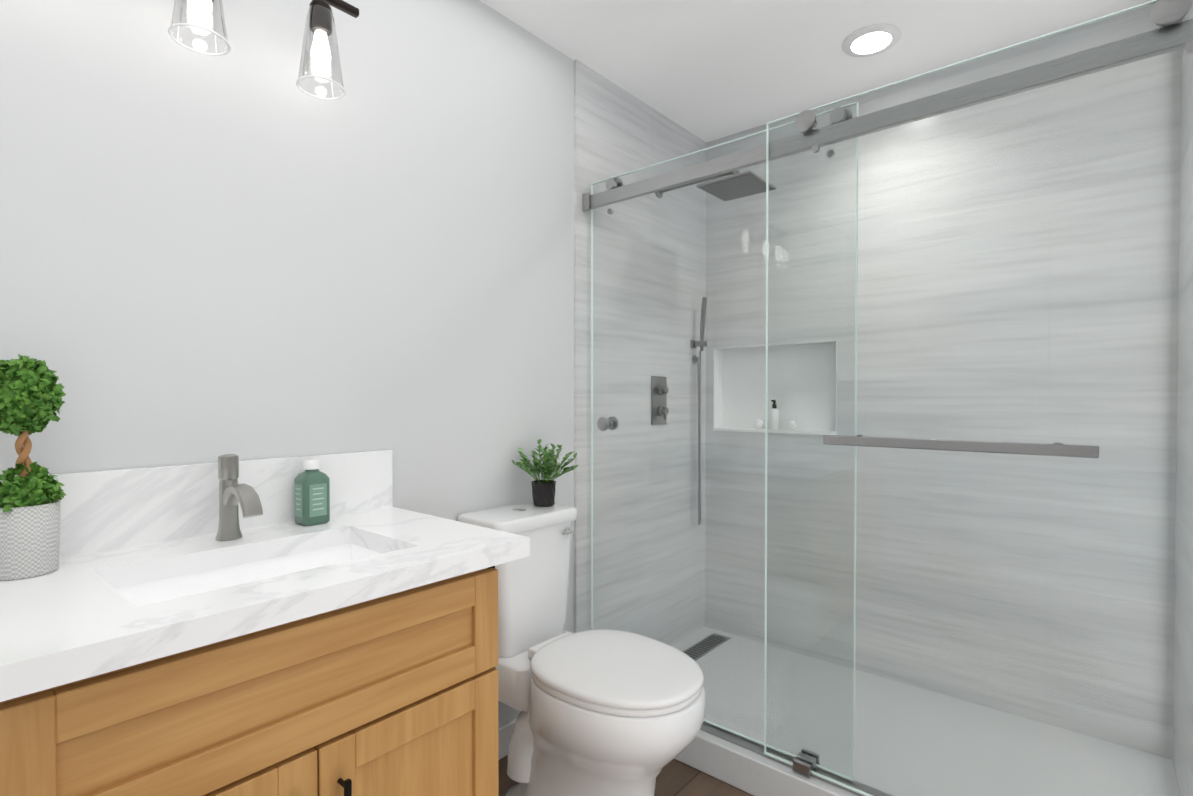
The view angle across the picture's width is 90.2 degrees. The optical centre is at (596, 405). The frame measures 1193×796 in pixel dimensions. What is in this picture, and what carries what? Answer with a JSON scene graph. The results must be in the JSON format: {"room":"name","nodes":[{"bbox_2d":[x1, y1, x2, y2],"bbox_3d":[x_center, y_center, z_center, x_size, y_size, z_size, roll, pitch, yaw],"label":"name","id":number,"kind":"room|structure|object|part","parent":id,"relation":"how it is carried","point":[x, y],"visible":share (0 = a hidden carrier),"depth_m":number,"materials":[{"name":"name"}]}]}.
{"room":"bathroom","nodes":[
{"label":"bathroom","id":0,"kind":"room"},
{"bbox_2d":[0,0,573,727],"bbox_3d":[-0.709,-0.053,1.550,0.100,2.420,4.310,1,1,41],"label":"wall","id":1,"kind":"structure","parent":0,"point":[246,248],"depth_m":1.44,"materials":[{"name":"white paint"}]},
{"bbox_2d":[168,0,230,55],"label":"vanity light","id":2,"kind":"object","parent":1,"relation":"attached to","point":[201,10],"depth_m":1.17,"materials":[{"name":"clear glass"}]},
{"bbox_2d":[296,0,358,99],"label":"vanity light","id":3,"kind":"object","parent":1,"relation":"attached to","point":[320,17],"depth_m":1.35,"materials":[{"name":"clear glass"}]},
{"bbox_2d":[498,718,516,759],"bbox_3d":[-1.040,1.113,1.092,0.014,0.100,2.960,1,1,41],"label":"baseboard","id":4,"kind":"structure","parent":1,"relation":"attached to","point":[505,732],"depth_m":1.95,"materials":[{"name":"white"}]},
{"bbox_2d":[574,59,705,645],"bbox_3d":[0.230,-0.067,2.563,0.012,2.420,0.950,1,1,41],"label":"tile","id":5,"kind":"structure","parent":1,"relation":"attached to","point":[618,130],"depth_m":2.48,"materials":[{"name":"grey tile"}]},
{"bbox_2d":[651,376,668,424],"bbox_3d":[0.287,-0.022,2.587,0.045,0.210,0.110,1,1,41],"label":"shower valve","id":6,"kind":"object","parent":5,"relation":"attached to","point":[657,405],"depth_m":2.58,"materials":[{"name":"silver metal"}]},
{"bbox_2d":[691,297,706,524],"bbox_3d":[0.489,0.028,2.799,0.077,1.068,0.058,1,1,41],"label":"shower","id":7,"kind":"object","parent":5,"relation":"attached to","point":[694,343],"depth_m":2.77,"materials":[{"name":"silver metal"}]},
{"bbox_2d":[655,170,775,200],"bbox_3d":[0.456,-0.910,2.431,0.488,0.104,0.230,1,1,41],"label":"shower head","id":8,"kind":"object","parent":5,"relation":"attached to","point":[737,192],"depth_m":2.34},
{"bbox_2d":[583,19,1192,210],"bbox_3d":[0.588,-0.750,1.689,1.655,0.064,0.036,1,1,41],"label":"shower rail","id":9,"kind":"object","parent":5,"relation":"attached to","point":[756,155],"visible":0.96,"depth_m":1.48,"materials":[{"name":"silver metal"}]},
{"bbox_2d":[498,755,752,795],"bbox_3d":[-0.033,1.215,0.989,1.880,0.100,4.310,1,1,41],"label":"floor","id":10,"kind":"structure","parent":0,"point":[675,777],"depth_m":1.81,"materials":[{"name":"brown wood"}]},
{"bbox_2d":[0,450,529,795],"bbox_3d":[-0.751,0.647,0.987,0.575,1.035,1.225,1,1,41],"label":"bathroom vanity","id":11,"kind":"object","parent":10,"relation":"on","point":[157,638],"visible":1,"depth_m":0.99,"materials":[{"name":"white stone"}]},
{"bbox_2d":[0,354,65,580],"bbox_3d":[-0.968,0.098,1.005,0.108,0.371,0.109,1,1,41],"label":"potted plant","id":12,"kind":"object","parent":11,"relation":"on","point":[32,393],"visible":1,"depth_m":0.98,"materials":[{"name":"green plant"}]},
{"bbox_2d":[215,454,262,540],"bbox_3d":[-0.737,0.192,1.222,0.170,0.177,0.049,1,1,41],"label":"faucet","id":13,"kind":"object","parent":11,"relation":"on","point":[233,493],"visible":1,"depth_m":1.24,"materials":[{"name":"silver metal"}]},
{"bbox_2d":[294,460,329,525],"bbox_3d":[-0.675,0.204,1.409,0.063,0.148,0.063,1,1,41],"label":"soap bottle","id":14,"kind":"object","parent":11,"relation":"on","point":[312,493],"visible":1,"depth_m":1.39,"materials":[{"name":"green plastic"}]},
{"bbox_2d":[458,501,704,795],"bbox_3d":[-0.040,0.740,1.693,0.736,0.830,0.396,1,1,41],"label":"toilet","id":15,"kind":"object","parent":10,"relation":"on","point":[605,712],"visible":0.94,"depth_m":1.59,"materials":[{"name":"white ceramic"}]},
{"bbox_2d":[512,439,578,506],"bbox_3d":[-0.150,0.219,1.952,0.203,0.214,0.212,1,1,41],"label":"plant","id":16,"kind":"object","parent":15,"relation":"on","point":[543,492],"visible":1,"depth_m":1.93,"materials":[{"name":"green plant"}]},
{"bbox_2d":[674,721,892,795],"bbox_3d":[0.588,1.097,1.714,1.680,0.116,0.100,1,1,41],"label":"shower curb","id":17,"kind":"object","parent":10,"relation":"on","point":[741,763],"visible":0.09,"depth_m":1.77,"materials":[{"name":"stone"}]},
{"bbox_2d":[792,748,819,776],"bbox_3d":[0.602,1.024,1.706,0.050,0.030,0.077,1,1,41],"label":"guide","id":18,"kind":"object","parent":17,"relation":"on","point":[804,767],"visible":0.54,"depth_m":1.69,"materials":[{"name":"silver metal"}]},
{"bbox_2d":[672,627,1178,795],"bbox_3d":[0.896,1.123,2.075,1.680,0.054,0.850,1,1,41],"label":"shower pan","id":19,"kind":"object","parent":10,"relation":"on","point":[919,781],"depth_m":1.98,"materials":[{"name":"acrylic"}]},
{"bbox_3d":[0.369,1.092,2.551,0.090,0.004,0.690,1,1,41],"label":"floor drain grate","id":20,"kind":"part","parent":19,"relation":"part of","materials":[{"name":"grey metal"}]},
{"bbox_2d":[591,102,858,780],"bbox_3d":[0.347,0.101,1.938,0.958,1.860,0.068,1,1,41],"label":"shower door","id":21,"kind":"structure","parent":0,"point":[605,423],"depth_m":1.82,"materials":[{"name":"clear glass"}]},
{"bbox_2d":[479,0,1152,142],"bbox_3d":[-0.033,-1.305,0.955,1.880,0.100,4.310,1,1,41],"label":"ceiling","id":22,"kind":"structure","parent":0,"point":[706,71],"depth_m":2.07,"materials":[{"name":"white paint"}]},
{"bbox_2d":[842,24,900,56],"bbox_3d":[0.955,-1.264,2.065,0.188,0.010,0.188,1,1,41],"label":"recessed light","id":23,"kind":"object","parent":22,"relation":"in","point":[871,40],"visible":1,"depth_m":2.06,"materials":[{"name":"white plastic"}]},
{"bbox_2d":[705,3,1181,758],"bbox_3d":[1.203,-0.065,2.418,1.680,2.420,0.126,1,1,41],"label":"tiled wall","id":24,"kind":"structure","parent":0,"point":[921,551],"depth_m":2.18,"materials":[{"name":"white"}]},
{"bbox_2d":[753,419,763,428],"bbox_3d":[0.757,0.087,2.776,0.045,0.045,0.022,1,1,41],"label":"sponge","id":25,"kind":"object","parent":24,"relation":"in","point":[755,424],"depth_m":2.77,"materials":[{"name":"white plastic"}]},
{"bbox_2d":[770,400,778,429],"bbox_3d":[0.815,0.042,2.727,0.042,0.136,0.051,1,1,41],"label":"bottle","id":26,"kind":"object","parent":24,"relation":"in","point":[774,418],"depth_m":2.71,"materials":[{"name":"white plastic"}]},
{"bbox_2d":[786,420,796,429],"bbox_3d":[0.879,0.088,2.672,0.045,0.045,0.022,1,1,41],"label":"sponge","id":27,"kind":"object","parent":24,"relation":"in","point":[789,425],"depth_m":2.66,"materials":[{"name":"white plastic"}]},
{"bbox_3d":[0.644,-0.037,0.394,0.100,2.420,4.310,1,1,41],"label":"wall","id":28,"kind":"structure","parent":0,"visible":0},
{"bbox_2d":[764,0,1192,795],"bbox_3d":[0.841,0.108,1.439,0.926,1.860,0.095,1,1,41],"label":"shower door","id":29,"kind":"structure","parent":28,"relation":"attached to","point":[1166,12],"depth_m":1.40,"materials":[{"name":"clear glass"}]},
{"bbox_2d":[1172,0,1192,795],"bbox_3d":[1.498,-0.052,1.480,0.012,2.420,0.950,1,1,41],"label":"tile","id":30,"kind":"structure","parent":28,"relation":"attached to","point":[1182,531],"depth_m":1.65,"materials":[{"name":"grey tile"}]}
]}

